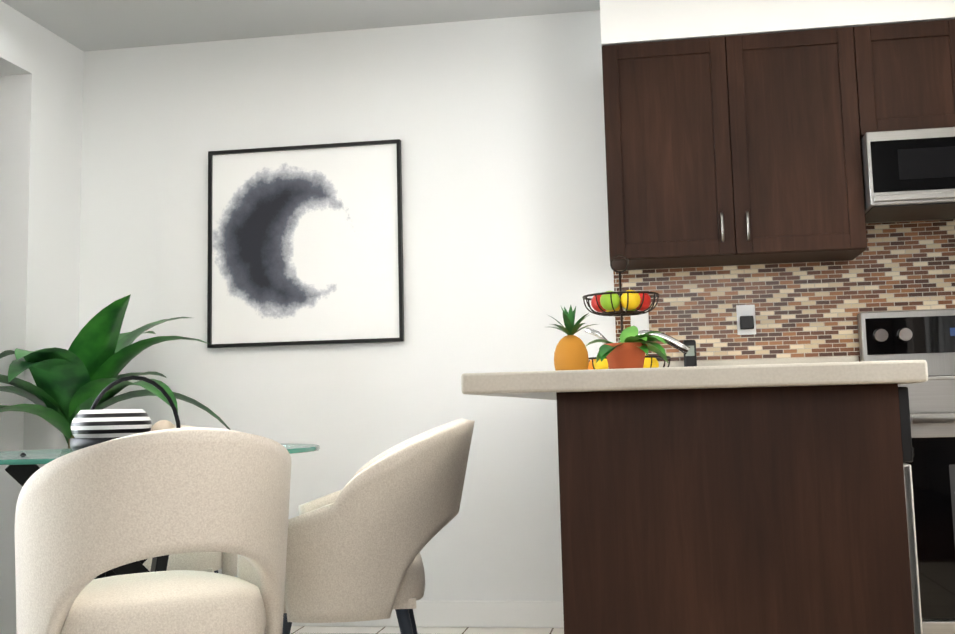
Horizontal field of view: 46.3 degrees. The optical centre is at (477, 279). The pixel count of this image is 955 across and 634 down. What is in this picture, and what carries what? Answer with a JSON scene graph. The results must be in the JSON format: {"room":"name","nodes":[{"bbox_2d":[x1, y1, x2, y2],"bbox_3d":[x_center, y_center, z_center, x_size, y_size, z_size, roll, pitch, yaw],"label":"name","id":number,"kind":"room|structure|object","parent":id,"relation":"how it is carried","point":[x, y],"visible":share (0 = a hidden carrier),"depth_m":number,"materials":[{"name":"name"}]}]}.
{"room":"kitchen","nodes":[
{"label":"kitchen","id":0,"kind":"room"},
{"bbox_2d":[0,1,83,633],"bbox_3d":[-2.199,0.046,3.257,0.500,2.440,3.130,-2,-7,9],"label":"wall","id":1,"kind":"structure","parent":0,"point":[41,90],"depth_m":4.47,"materials":[{"name":"white paint"}]},
{"bbox_2d":[0,0,599,51],"bbox_3d":[-1.001,-2.046,0.711,7.250,1.060,8.500,-2,-7,9],"label":"ceiling","id":2,"kind":"structure","parent":0,"point":[88,25],"depth_m":4.52,"materials":[{"name":"grey paint"}]},
{"bbox_2d":[79,10,615,600],"bbox_3d":[0.558,0.123,4.464,5.550,2.440,0.150,-2,-7,9],"label":"wall","id":3,"kind":"structure","parent":0,"point":[495,126],"depth_m":4.56,"materials":[{"name":"white paint"}]},
{"bbox_2d":[207,139,403,347],"bbox_3d":[-0.717,-0.146,4.614,0.830,0.830,0.026,-2,-7,9],"label":"picture frame","id":4,"kind":"object","parent":3,"relation":"attached to","point":[305,244],"visible":1,"depth_m":4.61,"materials":[{"name":"black"}]},
{"bbox_2d":[292,601,563,627],"bbox_3d":[-0.621,1.326,4.438,2.129,0.100,0.013,-2,-7,9],"label":"baseboard","id":5,"kind":"structure","parent":3,"relation":"attached to","point":[520,614],"depth_m":4.32,"materials":[{"name":"white"}]},
{"bbox_2d":[602,26,866,270],"bbox_3d":[0.947,-0.477,4.217,0.906,0.814,0.338,-2,-7,9],"label":"upper cabinet","id":6,"kind":"object","parent":3,"relation":"attached to","point":[734,150],"depth_m":4.06,"materials":[{"name":"brown wood"}]},
{"bbox_2d":[659,356,858,366],"bbox_3d":[1.840,0.322,4.136,2.627,0.102,0.025,-2,-7,9],"label":"countertop","id":7,"kind":"structure","parent":3,"relation":"attached to","point":[810,359],"depth_m":4.25,"materials":[{"name":"beige stone"}]},
{"bbox_2d":[613,219,954,361],"bbox_3d":[1.833,-0.063,4.192,2.628,0.875,0.009,-2,-7,9],"label":"backsplash","id":8,"kind":"structure","parent":3,"relation":"attached to","point":[807,309],"depth_m":4.26,"materials":[{"name":"tile"}]},
{"bbox_2d":[631,310,648,330],"bbox_3d":[0.634,0.171,4.355,0.070,0.115,0.007,-2,-7,9],"label":"electrical outlet plate","id":9,"kind":"object","parent":8,"relation":"attached to","point":[641,321],"depth_m":4.35,"materials":[{"name":"white plastic"}]},
{"bbox_2d":[736,305,755,334],"bbox_3d":[1.030,0.152,4.275,0.070,0.115,0.039,-2,-7,9],"label":"electrical outlet plate","id":10,"kind":"object","parent":8,"relation":"attached to","point":[746,322],"depth_m":4.29,"materials":[{"name":"white plastic"}]},
{"bbox_2d":[858,19,954,131],"bbox_3d":[1.767,-0.713,4.108,0.766,0.409,0.338,-2,-7,9],"label":"upper cabinet","id":11,"kind":"object","parent":3,"relation":"attached to","point":[908,69],"depth_m":3.98,"materials":[{"name":"brown wood"}]},
{"bbox_2d":[860,127,954,223],"bbox_3d":[1.767,-0.379,4.020,0.756,0.266,0.415,-2,-7,9],"label":"over-the-range microwave","id":12,"kind":"object","parent":11,"relation":"attached to","point":[908,175],"visible":0.83,"depth_m":3.87,"materials":[{"name":"silver metal"}]},
{"bbox_2d":[290,626,563,633],"bbox_3d":[0.334,1.184,2.786,5.550,0.050,3.275,-2,-7,9],"label":"floor","id":13,"kind":"structure","parent":0,"point":[373,630],"depth_m":4.29,"materials":[{"name":"white tile"}]},
{"bbox_2d":[0,294,230,448],"bbox_3d":[-1.475,0.709,4.072,1.053,1.280,1.068,-2,-7,9],"label":"floor plant","id":14,"kind":"object","parent":13,"relation":"on","point":[83,371],"visible":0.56,"depth_m":4.05,"materials":[{"name":"green plant"}]},
{"bbox_2d":[15,427,290,633],"bbox_3d":[-0.687,0.731,2.419,0.585,0.816,0.592,2,-8,-28],"label":"chair","id":15,"kind":"object","parent":13,"relation":"on","point":[85,517],"visible":1,"depth_m":2.25,"materials":[{"name":"fabric"}]},
{"bbox_2d":[0,444,319,578],"bbox_3d":[-0.919,0.836,2.939,1.003,0.777,1.003,-2,-7,9],"label":"dining table","id":16,"kind":"object","parent":13,"relation":"on","point":[22,468],"visible":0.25,"depth_m":2.85,"materials":[{"name":"clear glass"}]},
{"bbox_2d":[70,375,180,450],"bbox_3d":[-0.942,0.362,3.048,0.320,0.201,0.320,-2,-7,9],"label":"centerpiece tray","id":17,"kind":"object","parent":16,"relation":"on","point":[91,426],"visible":0.67,"depth_m":2.96,"materials":[{"name":"white ceramic"}]},
{"bbox_2d":[143,424,237,575],"bbox_3d":[-1.050,0.885,3.649,0.585,0.816,0.592,0,-7,-11],"label":"chair","id":18,"kind":"object","parent":13,"relation":"on","point":[215,562],"visible":0.04,"depth_m":3.43,"materials":[{"name":"fabric"}]},
{"bbox_2d":[282,419,474,633],"bbox_3d":[-0.294,0.789,2.983,0.592,0.816,0.585,-1,-7,-4],"label":"chair","id":19,"kind":"object","parent":13,"relation":"on","point":[365,535],"visible":0.92,"depth_m":2.74,"materials":[{"name":"fabric"}]},
{"bbox_2d":[557,403,922,633],"bbox_3d":[0.547,0.699,2.410,0.661,0.815,0.688,-2,-7,9],"label":"base cabinet","id":20,"kind":"object","parent":13,"relation":"on","point":[759,496],"depth_m":2.10,"materials":[{"name":"brown wood"}]},
{"bbox_2d":[461,359,927,410],"bbox_3d":[0.574,0.333,3.186,0.850,0.092,2.297,-2,-7,9],"label":"countertop","id":21,"kind":"structure","parent":20,"relation":"on","point":[834,380],"depth_m":2.09,"materials":[{"name":"beige stone"}]},
{"bbox_2d":[548,305,596,370],"bbox_3d":[0.313,0.217,3.672,0.190,0.264,0.176,-2,-7,9],"label":"pineapple","id":22,"kind":"object","parent":21,"relation":"on","point":[571,352],"visible":0.81,"depth_m":3.63,"materials":[{"name":"orange food"}]},
{"bbox_2d":[582,254,670,369],"bbox_3d":[0.504,0.141,3.905,0.328,0.463,0.328,-2,-7,9],"label":"fruit basket","id":23,"kind":"object","parent":21,"relation":"on","point":[630,302],"visible":0.69,"depth_m":3.84,"materials":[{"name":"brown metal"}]},
{"bbox_2d":[585,326,669,368],"bbox_3d":[0.385,0.183,2.877,0.221,0.143,0.211,-2,-7,9],"label":"herb pot","id":24,"kind":"object","parent":21,"relation":"on","point":[631,348],"visible":0.98,"depth_m":2.84,"materials":[{"name":"brown ceramic"}]},
{"bbox_2d":[683,340,696,366],"bbox_3d":[0.848,0.313,4.218,0.175,0.178,0.104,-2,-7,9],"label":"cordless phone","id":25,"kind":"object","parent":21,"relation":"on","point":[690,358],"visible":0.31,"depth_m":4.24,"materials":[{"name":"black plastic"}]},
{"bbox_2d":[897,387,904,402],"bbox_3d":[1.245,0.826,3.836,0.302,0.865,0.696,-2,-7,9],"label":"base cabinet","id":26,"kind":"object","parent":13,"relation":"on","point":[900,390],"depth_m":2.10,"materials":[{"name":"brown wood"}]},
{"bbox_2d":[857,309,954,633],"bbox_3d":[1.768,0.652,3.754,0.762,1.165,0.706,-2,-7,9],"label":"range","id":27,"kind":"object","parent":13,"relation":"on","point":[928,336],"visible":0.56,"depth_m":3.53,"materials":[{"name":"silver metal"}]},
{"bbox_2d":[600,0,954,45],"bbox_3d":[1.783,-1.044,4.144,2.628,0.254,0.339,-2,-7,9],"label":"soffit","id":28,"kind":"structure","parent":0,"point":[630,21],"depth_m":4.08,"materials":[{"name":"white paint"}]}
]}

